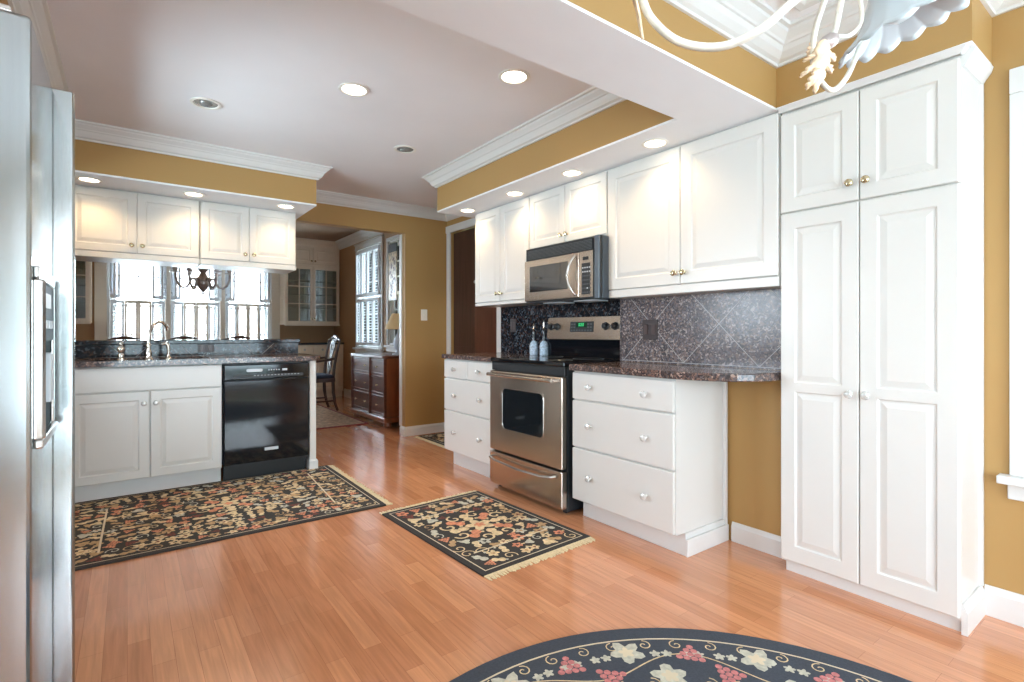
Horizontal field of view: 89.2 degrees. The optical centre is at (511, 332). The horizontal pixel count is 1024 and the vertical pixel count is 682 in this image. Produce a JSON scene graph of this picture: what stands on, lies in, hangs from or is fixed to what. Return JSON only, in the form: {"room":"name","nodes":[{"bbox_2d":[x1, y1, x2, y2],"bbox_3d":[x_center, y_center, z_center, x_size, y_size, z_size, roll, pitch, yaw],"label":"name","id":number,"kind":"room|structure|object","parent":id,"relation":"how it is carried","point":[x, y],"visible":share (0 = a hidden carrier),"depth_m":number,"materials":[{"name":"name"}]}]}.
{"room":"kitchen","nodes":[
{"label":"kitchen","id":0,"kind":"room"},
{"bbox_2d":[0,0,315,218],"bbox_3d":[-1.871,-1.185,2.739,2.216,0.310,3.550,0,0,-37],"label":"soffit","id":1,"kind":"structure","parent":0,"point":[119,168],"depth_m":3.74,"materials":[{"name":"paint"}]},
{"bbox_2d":[75,184,199,267],"bbox_3d":[-2.836,-0.780,3.915,0.797,0.496,0.372,0,0,-37],"label":"upper cabinet","id":2,"kind":"object","parent":1,"relation":"attached to","point":[112,226],"visible":0.9,"depth_m":3.80,"materials":[{"name":"white paint"}]},
{"bbox_2d":[196,201,295,273],"bbox_3d":[-2.227,-0.780,4.366,0.709,0.496,0.372,0,0,-37],"label":"upper cabinet","id":3,"kind":"object","parent":1,"relation":"attached to","point":[231,237],"visible":0.98,"depth_m":4.23,"materials":[{"name":"white paint"}]},
{"bbox_2d":[112,343,293,357],"bbox_3d":[-2.881,0.596,4.085,2.195,1.008,0.165,0,0,-37],"label":"wall","id":4,"kind":"structure","parent":0,"point":[220,343],"depth_m":4.25,"materials":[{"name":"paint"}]},
{"bbox_2d":[75,343,297,357],"bbox_3d":[-2.816,0.140,4.021,2.205,0.094,0.015,0,0,-37],"label":"backsplash","id":5,"kind":"structure","parent":4,"relation":"attached to","point":[81,351],"depth_m":4.15,"materials":[{"name":"stone"}]},
{"bbox_2d":[198,344,213,351],"bbox_3d":[-2.500,0.128,4.241,0.115,0.062,0.009,0,0,-37],"label":"outlet","id":6,"kind":"object","parent":5,"relation":"attached to","point":[201,347],"visible":1,"depth_m":4.24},
{"bbox_2d":[75,339,299,344],"bbox_3d":[-2.885,0.074,4.124,2.225,0.033,0.298,0,0,-37],"label":"bar ledge","id":7,"kind":"object","parent":4,"relation":"on","point":[170,341],"visible":0.82,"depth_m":4.18,"materials":[{"name":"stone"}]},
{"bbox_2d":[75,262,333,341],"bbox_3d":[-5.133,-0.240,8.033,4.920,2.680,0.120,0,0,-37],"label":"wall","id":8,"kind":"structure","parent":0,"point":[82,331],"depth_m":8.96,"materials":[{"name":"paint"}]},
{"bbox_2d":[75,261,91,323],"bbox_3d":[-6.214,-0.846,6.905,1.100,1.461,0.395,0,0,-37],"label":"hutch","id":9,"kind":"object","parent":8,"relation":"attached to","point":[83,269],"visible":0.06,"depth_m":7.22,"materials":[{"name":"beige paint"}]},
{"bbox_2d":[107,263,164,339],"bbox_3d":[-5.535,-0.374,7.685,0.790,1.968,0.160,0,0,-37],"label":"window","id":10,"kind":"structure","parent":8,"relation":"in","point":[108,264],"depth_m":7.56,"materials":[{"name":"white paint"}]},
{"bbox_2d":[110,263,115,297],"bbox_3d":[-5.687,-0.900,7.386,0.160,0.800,0.034,0,0,35],"label":"shutter","id":11,"kind":"object","parent":10,"relation":"attached to","point":[113,295],"depth_m":7.35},
{"bbox_2d":[113,263,119,297],"bbox_3d":[-5.658,-0.900,7.414,0.160,0.800,0.034,0,0,27],"label":"shutter","id":12,"kind":"object","parent":10,"relation":"attached to","point":[115,295],"depth_m":7.37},
{"bbox_2d":[110,300,123,337],"bbox_3d":[-5.690,0.005,7.483,0.160,0.950,0.034,0,0,-37],"label":"shutter","id":13,"kind":"object","parent":10,"relation":"attached to","point":[111,301],"depth_m":7.47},
{"bbox_2d":[125,300,137,337],"bbox_3d":[-5.559,0.005,7.580,0.160,0.950,0.034,0,0,-37],"label":"shutter","id":14,"kind":"object","parent":10,"relation":"attached to","point":[126,301],"depth_m":7.58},
{"bbox_2d":[110,263,166,339],"bbox_3d":[-5.444,-0.410,7.574,0.678,1.780,0.181,0,0,-37],"label":"window shutters","id":15,"kind":"object","parent":10,"relation":"attached to","point":[163,270],"visible":0.6,"depth_m":7.63,"materials":[{"name":"white wood"}]},
{"bbox_2d":[138,301,151,339],"bbox_3d":[-5.429,0.005,7.677,0.160,0.950,0.034,0,0,-37],"label":"shutter","id":16,"kind":"object","parent":10,"relation":"attached to","point":[139,302],"depth_m":7.66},
{"bbox_2d":[152,266,160,298],"bbox_3d":[-5.296,-0.900,7.775,0.150,0.800,0.034,0,0,-37],"label":"shutter","id":17,"kind":"object","parent":10,"relation":"attached to","point":[153,267],"depth_m":7.74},
{"bbox_2d":[152,301,164,339],"bbox_3d":[-5.298,0.005,7.774,0.160,0.950,0.034,0,0,-37],"label":"shutter","id":18,"kind":"object","parent":10,"relation":"attached to","point":[153,302],"depth_m":7.77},
{"bbox_2d":[161,266,166,298],"bbox_3d":[-5.199,-0.900,7.744,0.034,0.800,0.160,0,0,-19],"label":"shutter","id":19,"kind":"object","parent":10,"relation":"attached to","point":[163,268],"depth_m":7.71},
{"bbox_2d":[94,262,279,339],"bbox_3d":[-4.931,-0.430,8.083,2.455,2.060,0.040,0,0,-37],"label":"trim","id":20,"kind":"structure","parent":8,"relation":"attached to","point":[100,268],"depth_m":7.85,"materials":[{"name":"wood"}]},
{"bbox_2d":[171,268,219,338],"bbox_3d":[-4.948,-0.374,8.120,0.790,1.968,0.160,0,0,-37],"label":"window","id":21,"kind":"structure","parent":8,"relation":"in","point":[200,307],"depth_m":8.16,"materials":[{"name":"white paint"}]},
{"bbox_2d":[171,267,176,299],"bbox_3d":[-5.101,-0.900,7.821,0.160,0.800,0.034,0,0,35],"label":"shutter","id":22,"kind":"object","parent":21,"relation":"attached to","point":[173,283],"depth_m":7.83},
{"bbox_2d":[173,267,180,299],"bbox_3d":[-5.071,-0.900,7.849,0.160,0.800,0.034,0,0,27],"label":"shutter","id":23,"kind":"object","parent":21,"relation":"attached to","point":[175,297],"depth_m":7.82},
{"bbox_2d":[171,301,183,337],"bbox_3d":[-5.104,0.005,7.918,0.160,0.950,0.034,0,0,-37],"label":"shutter","id":24,"kind":"object","parent":21,"relation":"attached to","point":[172,303],"depth_m":7.91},
{"bbox_2d":[184,302,195,337],"bbox_3d":[-4.973,0.005,8.015,0.160,0.950,0.034,0,0,-37],"label":"shutter","id":25,"kind":"object","parent":21,"relation":"attached to","point":[185,303],"depth_m":8.01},
{"bbox_2d":[171,267,221,338],"bbox_3d":[-4.857,-0.410,8.009,0.678,1.780,0.181,0,0,-37],"label":"window shutters","id":26,"kind":"object","parent":21,"relation":"attached to","point":[174,290],"visible":0.52,"depth_m":8.05,"materials":[{"name":"white wood"}]},
{"bbox_2d":[196,302,207,338],"bbox_3d":[-4.842,0.005,8.111,0.160,0.950,0.034,0,0,-37],"label":"shutter","id":27,"kind":"object","parent":21,"relation":"attached to","point":[197,303],"depth_m":8.10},
{"bbox_2d":[209,269,217,300],"bbox_3d":[-4.710,-0.900,8.210,0.150,0.800,0.034,0,0,-37],"label":"shutter","id":28,"kind":"object","parent":21,"relation":"attached to","point":[210,299],"depth_m":8.19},
{"bbox_2d":[208,303,219,338],"bbox_3d":[-4.712,0.005,8.208,0.160,0.950,0.034,0,0,-37],"label":"shutter","id":29,"kind":"object","parent":21,"relation":"attached to","point":[209,304],"depth_m":8.20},
{"bbox_2d":[225,272,271,338],"bbox_3d":[-4.362,-0.374,8.555,0.790,1.968,0.160,0,0,-37],"label":"window","id":30,"kind":"structure","parent":8,"relation":"in","point":[246,282],"depth_m":8.73,"materials":[{"name":"white paint"}]},
{"bbox_2d":[225,270,231,300],"bbox_3d":[-4.514,-0.900,8.256,0.160,0.800,0.034,0,0,35],"label":"shutter","id":31,"kind":"object","parent":30,"relation":"attached to","point":[228,291],"depth_m":8.25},
{"bbox_2d":[228,271,234,300],"bbox_3d":[-4.485,-0.900,8.283,0.160,0.800,0.034,0,0,27],"label":"shutter","id":32,"kind":"object","parent":30,"relation":"attached to","point":[230,286],"depth_m":8.25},
{"bbox_2d":[226,303,236,337],"bbox_3d":[-4.517,0.005,8.353,0.160,0.950,0.034,0,0,-37],"label":"shutter","id":33,"kind":"object","parent":30,"relation":"attached to","point":[227,304],"depth_m":8.35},
{"bbox_2d":[237,303,247,336],"bbox_3d":[-4.386,0.005,8.449,0.160,0.950,0.034,0,0,-37],"label":"shutter","id":34,"kind":"object","parent":30,"relation":"attached to","point":[246,305],"depth_m":8.44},
{"bbox_2d":[225,270,270,338],"bbox_3d":[-4.271,-0.410,8.444,0.678,1.780,0.181,0,0,-37],"label":"window shutters","id":35,"kind":"object","parent":30,"relation":"attached to","point":[228,291],"visible":0.62,"depth_m":8.50,"materials":[{"name":"white wood"}]},
{"bbox_2d":[248,304,258,338],"bbox_3d":[-4.256,0.005,8.546,0.160,0.950,0.034,0,0,-37],"label":"shutter","id":36,"kind":"object","parent":30,"relation":"attached to","point":[249,305],"depth_m":8.54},
{"bbox_2d":[259,272,268,302],"bbox_3d":[-4.123,-0.900,8.644,0.150,0.800,0.034,0,0,-37],"label":"shutter","id":37,"kind":"object","parent":30,"relation":"attached to","point":[260,300],"depth_m":8.63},
{"bbox_2d":[259,304,269,338],"bbox_3d":[-4.125,0.005,8.643,0.160,0.950,0.034,0,0,-37],"label":"shutter","id":38,"kind":"object","parent":30,"relation":"attached to","point":[260,305],"depth_m":8.64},
{"bbox_2d":[280,238,339,325],"bbox_3d":[-3.468,-0.846,8.940,1.045,1.461,0.395,0,0,-37],"label":"hutch","id":39,"kind":"object","parent":8,"relation":"attached to","point":[309,294],"visible":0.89,"depth_m":8.96,"materials":[{"name":"beige paint"}]},
{"bbox_2d":[288,279,335,283],"bbox_3d":[-3.497,-0.886,8.979,0.865,0.012,0.273,0,0,-37],"label":"shelf","id":40,"kind":"object","parent":39,"relation":"attached to","point":[290,281],"depth_m":9.02,"materials":[{"name":"beige paint"}]},
{"bbox_2d":[288,293,335,295],"bbox_3d":[-3.497,-0.656,8.979,0.865,0.012,0.273,0,0,-37],"label":"shelf","id":41,"kind":"object","parent":39,"relation":"attached to","point":[289,294],"depth_m":9.00,"materials":[{"name":"beige paint"}]},
{"bbox_2d":[296,222,359,240],"bbox_3d":[-3.834,-1.630,6.432,5.100,0.100,4.500,0,0,-37],"label":"ceiling","id":42,"kind":"structure","parent":0,"point":[303,230],"depth_m":8.20,"materials":[{"name":"paint"}]},
{"bbox_2d":[170,267,234,294],"bbox_3d":[-3.701,-1.012,6.219,0.677,1.135,0.630,0,0,-37],"label":"chandelier","id":43,"kind":"object","parent":42,"relation":"hanging from","point":[202,281],"visible":0.56,"depth_m":6.17,"materials":[{"name":"grey metal"}]},
{"bbox_2d":[334,233,397,395],"bbox_3d":[-1.904,-0.240,7.707,0.120,2.680,4.250,0,0,-37],"label":"wall","id":44,"kind":"structure","parent":0,"point":[346,331],"depth_m":8.76,"materials":[{"name":"paint"}]},
{"bbox_2d":[352,234,383,352],"bbox_3d":[-2.186,-0.546,8.020,0.160,1.752,1.160,0,0,-37],"label":"window","id":45,"kind":"structure","parent":44,"relation":"in","point":[378,240],"depth_m":8.00,"materials":[{"name":"white paint"}]},
{"bbox_2d":[356,251,360,297],"bbox_3d":[-2.442,-0.920,8.265,0.034,0.720,0.232,0,0,-37],"label":"shutter","id":46,"kind":"object","parent":45,"relation":"attached to","point":[358,253],"depth_m":8.26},
{"bbox_2d":[356,300,360,344],"bbox_3d":[-2.442,-0.160,8.265,0.034,0.720,0.232,0,0,-37],"label":"shutter","id":47,"kind":"object","parent":45,"relation":"attached to","point":[357,301],"depth_m":8.26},
{"bbox_2d":[361,249,366,296],"bbox_3d":[-2.301,-0.920,8.075,0.034,0.720,0.232,0,0,-37],"label":"shutter","id":48,"kind":"object","parent":45,"relation":"attached to","point":[364,251],"depth_m":8.07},
{"bbox_2d":[361,299,366,345],"bbox_3d":[-2.301,-0.160,8.075,0.034,0.720,0.232,0,0,-37],"label":"shutter","id":49,"kind":"object","parent":45,"relation":"attached to","point":[362,300],"depth_m":8.06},
{"bbox_2d":[356,245,379,345],"bbox_3d":[-2.231,-0.540,7.981,0.034,1.480,0.940,0,0,-37],"label":"window shutters","id":50,"kind":"object","parent":45,"relation":"attached to","point":[367,343],"visible":1,"depth_m":7.96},
{"bbox_2d":[367,248,371,295],"bbox_3d":[-2.161,-0.920,7.886,0.034,0.720,0.232,0,0,-37],"label":"shutter","id":51,"kind":"object","parent":45,"relation":"attached to","point":[370,249],"depth_m":7.96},
{"bbox_2d":[367,298,371,345],"bbox_3d":[-2.161,-0.160,7.886,0.034,0.720,0.232,0,0,-37],"label":"shutter","id":52,"kind":"object","parent":45,"relation":"attached to","point":[369,299],"depth_m":7.95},
{"bbox_2d":[372,245,379,294],"bbox_3d":[-2.020,-0.920,7.696,0.034,0.720,0.232,0,0,-37],"label":"shutter","id":53,"kind":"object","parent":45,"relation":"attached to","point":[374,248],"depth_m":7.72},
{"bbox_2d":[372,297,379,345],"bbox_3d":[-2.020,-0.160,7.696,0.034,0.720,0.232,0,0,-37],"label":"shutter","id":54,"kind":"object","parent":45,"relation":"attached to","point":[376,298],"depth_m":7.72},
{"bbox_2d":[383,235,398,351],"bbox_3d":[-1.623,-0.537,7.261,0.160,1.614,0.540,0,0,-37],"label":"window","id":55,"kind":"structure","parent":44,"relation":"in","point":[392,306],"depth_m":7.39,"materials":[{"name":"white paint"}]},
{"bbox_2d":[388,242,396,300],"bbox_3d":[-1.662,-0.845,7.233,0.012,0.790,0.280,0,0,-37],"label":"glass panel","id":56,"kind":"object","parent":55,"relation":"hanging from","point":[392,248],"visible":1,"depth_m":7.22,"materials":[{"name":"clear glass"}]},
{"bbox_2d":[296,203,446,426],"bbox_3d":[-2.212,-0.240,4.764,4.080,2.680,0.110,0,0,-37],"label":"wall","id":57,"kind":"structure","parent":0,"point":[423,239],"depth_m":5.59,"materials":[{"name":"paint"}]},
{"bbox_2d":[335,230,381,249],"bbox_3d":[-3.832,-1.514,6.278,4.680,0.130,4.250,0,0,-37],"label":"trim","id":58,"kind":"structure","parent":57,"relation":"attached to","point":[359,236],"depth_m":8.34,"materials":[{"name":"white paint"}]},
{"bbox_2d":[399,234,401,425],"bbox_3d":[-1.195,-0.025,5.574,0.012,2.050,0.050,0,0,-37],"label":"trim","id":59,"kind":"structure","parent":57,"relation":"attached to","point":[400,236],"depth_m":5.56,"materials":[{"name":"white paint"}]},
{"bbox_2d":[400,422,443,436],"bbox_3d":[-0.962,1.050,5.682,0.519,0.100,0.124,0,0,-37],"label":"baseboard","id":60,"kind":"structure","parent":57,"relation":"attached to","point":[436,427],"depth_m":5.59,"materials":[{"name":"white paint"}]},
{"bbox_2d":[47,0,835,208],"bbox_3d":[0.074,-1.390,1.580,4.200,0.100,7.950,0,0,-37],"label":"ceiling","id":61,"kind":"structure","parent":0,"point":[275,69],"depth_m":2.77,"materials":[{"name":"paint"}]},
{"bbox_2d":[190,97,221,109],"bbox_3d":[-1.787,-1.331,3.030,0.164,0.018,0.164,0,0,-37],"label":"recessed light","id":62,"kind":"object","parent":61,"relation":"in","point":[201,102],"visible":1,"depth_m":3.02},
{"bbox_2d":[338,82,368,96],"bbox_3d":[-0.870,-1.336,2.856,0.164,0.008,0.164,0,0,-37],"label":"recessed light","id":63,"kind":"object","parent":61,"relation":"in","point":[349,88],"visible":1,"depth_m":2.85,"materials":[{"name":"beige"}]},
{"bbox_2d":[393,145,415,153],"bbox_3d":[-0.781,-1.331,3.790,0.164,0.018,0.164,0,0,-37],"label":"recessed light","id":64,"kind":"object","parent":61,"relation":"in","point":[405,149],"visible":1,"depth_m":3.78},
{"bbox_2d":[498,68,529,84],"bbox_3d":[0.011,-1.336,2.711,0.164,0.008,0.164,0,0,-37],"label":"recessed light","id":65,"kind":"object","parent":61,"relation":"in","point":[513,76],"visible":1,"depth_m":2.71,"materials":[{"name":"beige"}]},
{"bbox_2d":[437,100,712,217],"bbox_3d":[0.374,-1.185,3.699,0.734,0.310,2.418,0,0,-37],"label":"soffit","id":66,"kind":"object","parent":61,"relation":"attached to","point":[613,137],"depth_m":3.19,"materials":[{"name":"paint"}]},
{"bbox_2d":[561,169,582,176],"bbox_3d":[0.386,-1.026,3.342,0.144,0.008,0.144,0,0,-37],"label":"recessed light","id":67,"kind":"object","parent":66,"relation":"in","point":[571,172],"visible":1,"depth_m":3.34,"materials":[{"name":"beige"}]},
{"bbox_2d":[641,138,668,147],"bbox_3d":[0.776,-1.026,2.816,0.144,0.008,0.144,0,0,-37],"label":"recessed light","id":68,"kind":"object","parent":66,"relation":"in","point":[654,142],"visible":1,"depth_m":2.81,"materials":[{"name":"beige"}]},
{"bbox_2d":[379,0,777,133],"bbox_3d":[-0.126,-1.185,1.615,3.680,0.310,0.335,0,0,-37],"label":"ceiling beam","id":69,"kind":"structure","parent":61,"relation":"attached to","point":[597,43],"depth_m":1.95,"materials":[{"name":"white paint"}]},
{"bbox_2d":[632,0,969,93],"bbox_3d":[0.471,-0.853,0.643,0.726,0.974,0.816,0,0,-28],"label":"chandelier","id":70,"kind":"object","parent":61,"relation":"hanging from","point":[884,23],"visible":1,"depth_m":0.81,"materials":[{"name":"beige paint"}]},
{"bbox_2d":[785,0,820,10],"bbox_3d":[0.994,-1.329,-0.132,3.020,0.022,3.425,0,0,-37],"label":"trim","id":71,"kind":"structure","parent":61,"relation":"attached to","point":[803,4],"depth_m":2.09,"materials":[{"name":"white paint"}]},
{"bbox_2d":[776,0,991,111],"bbox_3d":[1.546,-1.185,2.213,0.280,0.310,0.695,0,0,-37],"label":"soffit","id":72,"kind":"object","parent":61,"relation":"attached to","point":[972,25],"depth_m":2.01,"materials":[{"name":"paint"}]},
{"bbox_2d":[447,216,474,353],"bbox_3d":[-0.302,-0.120,5.328,0.120,2.440,1.260,0,0,-37],"label":"wall","id":73,"kind":"structure","parent":0,"point":[460,219],"depth_m":5.74,"materials":[{"name":"paint"}]},
{"bbox_2d":[454,228,474,353],"bbox_3d":[-0.502,0.000,5.575,0.037,2.180,0.435,0,0,-37],"label":"door","id":74,"kind":"structure","parent":73,"relation":"in","point":[464,241],"depth_m":5.56,"materials":[{"name":"brown wood"}]},
{"bbox_2d":[446,218,500,353],"bbox_3d":[-0.414,-0.037,5.360,0.022,2.275,1.065,0,0,-37],"label":"trim","id":75,"kind":"structure","parent":73,"relation":"attached to","point":[471,222],"depth_m":5.72,"materials":[{"name":"white paint"}]},
{"bbox_2d":[474,280,496,352],"bbox_3d":[-0.254,0.000,5.195,0.071,2.180,0.440,0,0,-37],"label":"door","id":76,"kind":"structure","parent":73,"relation":"in","point":[485,317],"depth_m":5.21,"materials":[{"name":"red wood"}]},
{"bbox_2d":[75,396,1023,681],"bbox_3d":[-1.567,1.140,3.289,5.800,0.080,12.650,0,0,-37],"label":"floor","id":77,"kind":"structure","parent":0,"point":[357,596],"depth_m":2.08,"materials":[{"name":"brown wood"}]},
{"bbox_2d":[0,3,74,681],"bbox_3d":[-1.595,0.200,1.270,0.809,1.800,0.900,0,0,-37],"label":"refrigerator","id":78,"kind":"object","parent":77,"relation":"on","point":[37,119],"visible":1,"depth_m":1.15,"materials":[{"name":"metal"}]},
{"bbox_2d":[75,364,221,502],"bbox_3d":[-2.636,0.664,3.719,0.915,0.872,0.605,0,0,-37],"label":"base cabinet","id":79,"kind":"object","parent":77,"relation":"on","point":[139,429],"visible":0.91,"depth_m":3.51,"materials":[{"name":"white paint"}]},
{"bbox_2d":[75,353,319,367],"bbox_3d":[-2.608,0.206,3.766,2.245,0.036,0.633,0,0,-37],"label":"countertop","id":80,"kind":"structure","parent":79,"relation":"on","point":[209,359],"depth_m":3.75,"materials":[{"name":"stone"}]},
{"bbox_2d":[144,321,169,359],"bbox_3d":[-2.478,0.052,3.619,0.053,0.272,0.175,0,0,14],"label":"faucet","id":81,"kind":"object","parent":80,"relation":"on","point":[148,353],"visible":0.98,"depth_m":3.56,"materials":[{"name":"silver metal"}]},
{"bbox_2d":[75,465,391,570],"bbox_3d":[-1.909,1.095,3.223,1.970,0.010,1.218,0,0,-37],"label":"area rug","id":82,"kind":"object","parent":77,"relation":"on","point":[111,530],"visible":0.76,"depth_m":3.18,"materials":[{"name":"fabric"}]},
{"bbox_2d":[222,361,308,480],"bbox_3d":[-2.026,0.666,4.182,0.598,0.868,0.587,0,0,-37],"label":"dishwasher","id":83,"kind":"object","parent":77,"relation":"on","point":[265,405],"visible":0.99,"depth_m":3.94,"materials":[{"name":"black plastic"}]},
{"bbox_2d":[305,361,317,468],"bbox_3d":[-1.764,0.662,4.393,0.066,0.876,0.602,0,0,-37],"label":"end panel","id":84,"kind":"object","parent":77,"relation":"on","point":[311,462],"visible":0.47,"depth_m":4.16,"materials":[{"name":"white paint"}]},
{"bbox_2d":[298,342,343,396],"bbox_3d":[-3.451,0.635,8.822,1.022,0.930,0.595,0,0,-37],"label":"base cabinet","id":85,"kind":"object","parent":77,"relation":"on","point":[314,348],"visible":0.4,"depth_m":8.76,"materials":[{"name":"beige paint"}]},
{"bbox_2d":[316,404,368,429],"bbox_3d":[-3.850,1.095,6.395,3.230,0.011,2.780,0,0,-37],"label":"dining rug","id":86,"kind":"object","parent":77,"relation":"on","point":[326,417],"visible":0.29,"depth_m":6.50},
{"bbox_2d":[316,335,340,410],"bbox_3d":[-2.711,0.560,7.227,0.545,1.052,0.570,0,0,-37],"label":"dining chair","id":87,"kind":"object","parent":86,"relation":"on","point":[323,377],"visible":0.66,"depth_m":7.17,"materials":[{"name":"brown wood"}]},
{"bbox_2d":[350,352,398,427],"bbox_3d":[-1.556,0.685,6.533,0.640,0.830,1.130,0,0,-37],"label":"dresser","id":88,"kind":"object","parent":77,"relation":"on","point":[374,376],"visible":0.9,"depth_m":6.17,"materials":[{"name":"brown wood"}]},
{"bbox_2d":[385,313,398,354],"bbox_3d":[-1.394,0.020,6.348,0.316,0.500,0.316,0,0,-37],"label":"table lamp","id":89,"kind":"object","parent":88,"relation":"on","point":[393,323],"visible":0.65,"depth_m":6.27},
{"bbox_2d":[415,432,447,449],"bbox_3d":[-0.638,1.095,5.269,0.430,0.010,0.765,0,0,-37],"label":"area rug","id":90,"kind":"object","parent":77,"relation":"on","point":[437,439],"visible":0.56,"depth_m":5.34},
{"bbox_2d":[444,359,493,477],"bbox_3d":[-0.126,0.659,4.200,0.630,0.882,0.722,0,0,-37],"label":"base cabinet","id":91,"kind":"object","parent":77,"relation":"on","point":[466,382],"visible":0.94,"depth_m":4.04,"materials":[{"name":"white paint"}]},
{"bbox_2d":[442,352,550,361],"bbox_3d":[-0.124,0.196,4.210,0.615,0.036,0.733,0,0,-37],"label":"countertop","id":92,"kind":"structure","parent":91,"relation":"on","point":[485,357],"depth_m":4.06,"materials":[{"name":"stone"}]},
{"bbox_2d":[530,323,537,354],"bbox_3d":[0.174,0.053,4.131,0.068,0.250,0.068,0,0,-37],"label":"bottle","id":93,"kind":"object","parent":92,"relation":"on","point":[533,345],"visible":0.98,"depth_m":4.11,"materials":[{"name":"blue ceramic"}]},
{"bbox_2d":[540,321,547,354],"bbox_3d":[0.250,0.043,4.063,0.068,0.270,0.068,0,0,-37],"label":"bottle","id":94,"kind":"object","parent":92,"relation":"on","point":[543,345],"visible":0.99,"depth_m":4.04,"materials":[{"name":"blue ceramic"}]},
{"bbox_2d":[379,490,594,580],"bbox_3d":[-0.180,1.095,2.953,0.710,0.010,1.130,0,0,-40],"label":"area rug","id":95,"kind":"object","parent":77,"relation":"on","point":[490,536],"visible":1,"depth_m":2.83,"materials":[{"name":"fabric"}]},
{"bbox_2d":[486,316,619,512],"bbox_3d":[0.295,0.493,3.575,0.669,1.213,0.780,0,0,-37],"label":"stove","id":96,"kind":"object","parent":77,"relation":"on","point":[531,455],"visible":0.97,"depth_m":3.40,"materials":[{"name":"silver metal"}]},
{"bbox_2d":[491,355,619,366],"bbox_3d":[0.294,0.192,3.574,0.542,0.027,0.780,0,0,-37],"label":"cooktop","id":97,"kind":"object","parent":96,"relation":"in","point":[546,360],"depth_m":3.47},
{"bbox_2d":[573,371,728,556],"bbox_3d":[0.739,0.664,2.904,0.475,0.872,0.738,0,0,-37],"label":"base cabinet","id":98,"kind":"object","parent":77,"relation":"on","point":[650,454],"visible":0.98,"depth_m":2.69,"materials":[{"name":"white paint"}]},
{"bbox_2d":[569,361,780,381],"bbox_3d":[0.845,0.205,2.784,0.473,0.038,1.070,0,0,-37],"label":"countertop","id":99,"kind":"structure","parent":98,"relation":"on","point":[656,370],"depth_m":2.57,"materials":[{"name":"stone"}]},
{"bbox_2d":[449,628,911,681],"bbox_3d":[0.528,1.095,0.883,2.070,0.010,2.070,0,0,-37],"label":"round rug","id":100,"kind":"object","parent":77,"relation":"on","point":[631,654],"visible":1,"depth_m":1.72,"materials":[{"name":"fabric"}]},
{"bbox_2d":[777,43,992,636],"bbox_3d":[1.537,0.036,2.192,0.311,2.128,0.684,0,0,-37],"label":"pantry cabinet","id":101,"kind":"object","parent":77,"relation":"on","point":[882,174],"visible":1,"depth_m":2.05,"materials":[{"name":"white paint"}]},
{"bbox_2d":[569,6,1023,594],"bbox_3d":[1.821,-0.120,2.115,0.295,2.440,6.430,0,0,-37],"label":"wall","id":102,"kind":"structure","parent":0,"point":[754,408],"depth_m":2.02,"materials":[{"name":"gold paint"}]},
{"bbox_2d":[7,0,626,221],"bbox_3d":[-0.966,-1.289,3.410,3.230,0.100,3.550,0,0,-37],"label":"trim","id":103,"kind":"structure","parent":102,"relation":"attached to","point":[594,100],"depth_m":3.54,"materials":[{"name":"white paint"}]},
{"bbox_2d":[475,196,544,306],"bbox_3d":[0.000,-0.626,4.268,0.307,0.803,0.752,0,0,-37],"label":"upper cabinet","id":104,"kind":"object","parent":102,"relation":"attached to","point":[502,233],"visible":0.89,"depth_m":4.18,"materials":[{"name":"white paint"}]},
{"bbox_2d":[501,301,619,353],"bbox_3d":[0.365,-0.030,4.061,0.013,0.420,1.545,0,0,-37],"label":"backsplash","id":105,"kind":"structure","parent":102,"relation":"attached to","point":[519,341],"depth_m":4.29,"materials":[{"name":"stone"}]},
{"bbox_2d":[530,170,607,248],"bbox_3d":[0.459,-0.820,3.648,0.307,0.416,0.785,0,0,-37],"label":"upper cabinet","id":106,"kind":"object","parent":102,"relation":"attached to","point":[578,209],"visible":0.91,"depth_m":3.53,"materials":[{"name":"white paint"}]},
{"bbox_2d":[525,235,623,304],"bbox_3d":[0.439,-0.405,3.586,0.434,0.398,0.742,0,0,-37],"label":"microwave","id":107,"kind":"object","parent":106,"relation":"attached to","point":[574,271],"visible":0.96,"depth_m":3.41,"materials":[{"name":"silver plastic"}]},
{"bbox_2d":[608,112,781,298],"bbox_3d":[1.013,-0.622,2.902,0.307,0.813,1.068,0,0,-37],"label":"upper cabinet","id":108,"kind":"object","parent":102,"relation":"attached to","point":[702,215],"visible":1,"depth_m":2.72,"materials":[{"name":"white paint"}]},
{"bbox_2d":[622,288,780,369],"bbox_3d":[1.030,-0.017,2.922,0.013,0.403,1.072,0,0,-37],"label":"backsplash","id":109,"kind":"structure","parent":102,"relation":"attached to","point":[737,329],"depth_m":2.85,"materials":[{"name":"stone"}]},
{"bbox_2d":[643,320,657,338],"bbox_3d":[0.840,-0.018,3.162,0.009,0.120,0.112,0,0,-37],"label":"outlet","id":110,"kind":"object","parent":109,"relation":"attached to","point":[650,327],"visible":1,"depth_m":3.16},
{"bbox_2d":[731,521,780,557],"bbox_3d":[1.257,1.050,2.617,0.014,0.100,0.316,0,0,-37],"label":"baseboard","id":111,"kind":"structure","parent":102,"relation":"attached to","point":[754,538],"depth_m":2.63,"materials":[{"name":"white paint"}]},
{"bbox_2d":[663,0,1023,68],"bbox_3d":[1.106,-1.282,-0.048,3.680,0.115,3.805,0,0,-37],"label":"trim","id":112,"kind":"structure","parent":102,"relation":"attached to","point":[787,41],"depth_m":2.14,"materials":[{"name":"white paint"}]},
{"bbox_2d":[984,584,1023,626],"bbox_3d":[2.780,1.042,0.772,0.014,0.115,3.130,0,0,-37],"label":"baseboard","id":113,"kind":"structure","parent":102,"relation":"attached to","point":[1005,605],"depth_m":1.98,"materials":[{"name":"white paint"}]},
{"bbox_2d":[996,65,1023,501],"bbox_3d":[2.648,-0.182,0.995,0.160,1.624,2.530,0,0,-37],"label":"window","id":114,"kind":"structure","parent":102,"relation":"in","point":[1014,479],"depth_m":1.95,"materials":[{"name":"white paint"}]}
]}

